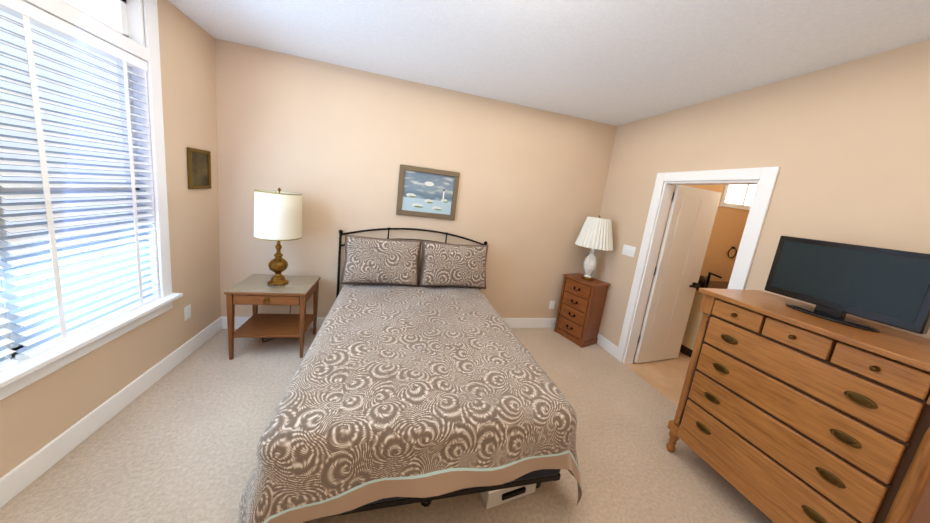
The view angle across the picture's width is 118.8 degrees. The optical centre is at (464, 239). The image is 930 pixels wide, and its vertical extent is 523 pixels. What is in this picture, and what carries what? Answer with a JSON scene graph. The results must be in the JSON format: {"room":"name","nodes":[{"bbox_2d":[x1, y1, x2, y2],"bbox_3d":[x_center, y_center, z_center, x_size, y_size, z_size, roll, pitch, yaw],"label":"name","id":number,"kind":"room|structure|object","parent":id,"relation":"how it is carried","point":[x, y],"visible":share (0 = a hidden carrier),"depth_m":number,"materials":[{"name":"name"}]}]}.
{"room":"bedroom","nodes":[
{"label":"bedroom","id":0,"kind":"room"},
{"bbox_2d":[0,0,220,477],"bbox_3d":[-1.962,-0.071,0.752,0.120,2.740,3.900,5,9,-15],"label":"wall","id":1,"kind":"structure","parent":0,"point":[36,416],"depth_m":2.07,"materials":[{"name":"paint"}]},
{"bbox_2d":[0,0,182,399],"bbox_3d":[-1.999,-0.388,1.141,0.195,2.210,1.795,5,9,-15],"label":"window","id":2,"kind":"structure","parent":1,"relation":"in","point":[22,374],"depth_m":1.75,"materials":[{"name":"white"}]},
{"bbox_2d":[0,0,159,371],"bbox_3d":[-2.017,-0.220,1.168,0.058,1.623,1.563,5,9,-15],"label":"window blinds","id":3,"kind":"object","parent":2,"relation":"attached to","point":[59,312],"visible":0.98,"depth_m":1.45,"materials":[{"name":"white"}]},
{"bbox_2d":[184,304,190,320],"bbox_3d":[-2.365,0.622,2.346,0.008,0.120,0.075,5,9,-15],"label":"electrical outlet plate","id":4,"kind":"object","parent":1,"relation":"attached to","point":[187,312],"visible":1,"depth_m":2.34,"materials":[{"name":"white plastic"}]},
{"bbox_2d":[187,147,211,188],"bbox_3d":[-2.258,-0.599,2.343,0.018,0.330,0.270,5,9,-15],"label":"picture","id":5,"kind":"object","parent":1,"relation":"attached to","point":[199,167],"visible":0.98,"depth_m":2.33,"materials":[{"name":"gold metal"}]},
{"bbox_2d":[0,328,773,522],"bbox_3d":[-0.069,1.466,1.509,4.390,0.060,4.140,5,9,-15],"label":"floor","id":6,"kind":"structure","parent":0,"point":[178,443],"depth_m":1.70,"materials":[{"name":"beige carpet"}]},
{"bbox_2d":[224,274,320,359],"bbox_3d":[-1.793,0.720,2.631,0.614,0.636,0.484,5,9,-15],"label":"nightstand","id":7,"kind":"object","parent":6,"relation":"on","point":[254,290],"visible":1,"depth_m":2.49,"materials":[{"name":"brown wood"}]},
{"bbox_2d":[253,188,301,285],"bbox_3d":[-1.703,-0.028,2.515,0.369,0.885,0.369,5,9,-15],"label":"brass lamp","id":8,"kind":"object","parent":7,"relation":"on","point":[278,216],"visible":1,"depth_m":2.36,"materials":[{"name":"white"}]},
{"bbox_2d":[238,227,581,522],"bbox_3d":[-0.341,0.670,2.188,1.724,1.221,2.149,5,9,-15],"label":"bed","id":9,"kind":"object","parent":6,"relation":"on","point":[407,386],"visible":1,"depth_m":1.40,"materials":[{"name":"beige fabric"}]},
{"bbox_2d":[480,484,535,508],"bbox_3d":[0.198,1.363,1.717,0.394,0.140,0.462,5,9,-15],"label":"storage box","id":10,"kind":"object","parent":6,"relation":"on","point":[493,498],"visible":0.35,"depth_m":1.51,"materials":[{"name":"grey"}]},
{"bbox_2d":[554,273,610,347],"bbox_3d":[1.483,0.888,3.540,0.336,0.800,0.454,1,11,-32],"label":"chest","id":11,"kind":"object","parent":6,"relation":"on","point":[580,311],"visible":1,"depth_m":3.41,"materials":[{"name":"brown wood"}]},
{"bbox_2d":[575,215,612,280],"bbox_3d":[1.596,0.101,3.419,0.440,0.805,0.440,5,9,-15],"label":"table lamp","id":12,"kind":"object","parent":11,"relation":"on","point":[595,233],"visible":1,"depth_m":3.27,"materials":[{"name":"white fabric"}]},
{"bbox_2d":[666,288,929,522],"bbox_3d":[1.892,1.036,1.571,0.581,1.232,0.950,5,9,-15],"label":"dresser","id":13,"kind":"object","parent":6,"relation":"on","point":[785,413],"visible":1,"depth_m":1.36,"materials":[{"name":"brown wood"}]},
{"bbox_2d":[764,236,929,333],"bbox_3d":[2.031,0.227,1.487,0.195,0.410,0.560,5,9,-15],"label":"tv","id":14,"kind":"object","parent":13,"relation":"on","point":[836,282],"visible":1,"depth_m":1.43,"materials":[{"name":"black plastic"}]},
{"bbox_2d":[215,38,616,317],"bbox_3d":[-0.313,-0.269,3.222,4.510,2.740,0.120,5,9,-15],"label":"wall","id":15,"kind":"structure","parent":0,"point":[335,146],"depth_m":2.94,"materials":[{"name":"paint"}]},
{"bbox_2d":[0,316,617,507],"bbox_3d":[0.001,1.375,1.509,4.270,0.135,3.900,5,9,-15],"label":"baseboard","id":16,"kind":"structure","parent":15,"relation":"attached to","point":[19,478],"depth_m":1.74,"materials":[{"name":"white wood"}]},
{"bbox_2d":[396,164,459,219],"bbox_3d":[-0.409,-0.516,3.070,0.660,0.540,0.028,5,9,-15],"label":"picture","id":17,"kind":"object","parent":15,"relation":"attached to","point":[427,192],"visible":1,"depth_m":3.07,"materials":[{"name":"blue paper"}]},
{"bbox_2d":[549,301,554,308],"bbox_3d":[1.185,0.890,3.743,0.075,0.120,0.008,5,9,-15],"label":"outlet","id":18,"kind":"object","parent":15,"relation":"attached to","point":[552,304],"visible":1,"depth_m":3.74,"materials":[{"name":"white plastic"}]},
{"bbox_2d":[168,0,929,125],"bbox_3d":[1.563,-1.196,1.409,7.080,0.100,5.120,5,9,-15],"label":"ceiling","id":19,"kind":"structure","parent":0,"point":[616,62],"depth_m":1.88,"materials":[{"name":"paint"}]},
{"bbox_2d":[625,343,690,405],"bbox_3d":[3.106,1.550,3.385,2.690,0.059,3.070,5,9,-15],"label":"floor","id":20,"kind":"structure","parent":0,"point":[666,377],"depth_m":3.00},
{"bbox_2d":[680,272,728,357],"bbox_3d":[3.539,0.992,3.713,1.495,1.032,0.600,5,9,-15],"label":"bathroom vanity","id":21,"kind":"object","parent":20,"relation":"on","point":[691,330],"visible":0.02,"depth_m":3.46,"materials":[{"name":"brown"}]},
{"bbox_2d":[639,185,748,334],"bbox_3d":[3.423,0.254,2.801,2.570,2.740,2.280,5,9,-15],"label":"wall","id":22,"kind":"structure","parent":0,"point":[728,227],"depth_m":3.88,"materials":[{"name":"brown paint"}]},
{"bbox_2d":[634,185,721,362],"bbox_3d":[2.384,0.441,3.096,0.728,2.008,0.117,5,9,-15],"label":"door","id":23,"kind":"structure","parent":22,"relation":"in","point":[685,241],"depth_m":3.06,"materials":[{"name":"white wood"}]},
{"bbox_2d":[728,247,736,257],"bbox_3d":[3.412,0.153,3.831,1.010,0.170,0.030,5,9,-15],"label":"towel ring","id":24,"kind":"object","parent":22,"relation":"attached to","point":[735,253],"visible":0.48,"depth_m":3.93,"materials":[{"name":"brown metal"}]},
{"bbox_2d":[719,184,756,210],"bbox_3d":[3.875,-0.657,3.794,0.820,0.480,0.019,5,9,-15],"label":"transom","id":25,"kind":"object","parent":22,"relation":"in","point":[737,196],"visible":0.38,"depth_m":3.78,"materials":[{"name":"white glass"}]},
{"bbox_2d":[591,39,929,359],"bbox_3d":[2.274,0.268,1.852,0.120,2.740,3.900,5,9,-15],"label":"wall","id":26,"kind":"structure","parent":0,"point":[845,147],"depth_m":1.83,"materials":[{"name":"paint"}]},
{"bbox_2d":[622,244,635,257],"bbox_3d":[1.877,0.129,3.158,0.014,0.120,0.170,5,9,-15],"label":"switch plate","id":27,"kind":"object","parent":26,"relation":"attached to","point":[628,250],"visible":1,"depth_m":3.15,"materials":[{"name":"white plastic"}]},
{"bbox_2d":[616,167,779,363],"bbox_3d":[2.067,0.438,2.599,0.160,2.120,0.960,5,9,-15],"label":"door frame","id":28,"kind":"structure","parent":26,"relation":"attached to","point":[764,179],"depth_m":2.76,"materials":[{"name":"white wood"}]},
{"label":"outside","id":29,"kind":"structure","parent":0,"visible":0},
{"bbox_2d":[0,0,129,337],"bbox_3d":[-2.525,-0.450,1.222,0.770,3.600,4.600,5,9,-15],"label":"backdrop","id":30,"kind":"structure","parent":29,"point":[101,10],"depth_m":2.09,"materials":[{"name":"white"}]}
]}

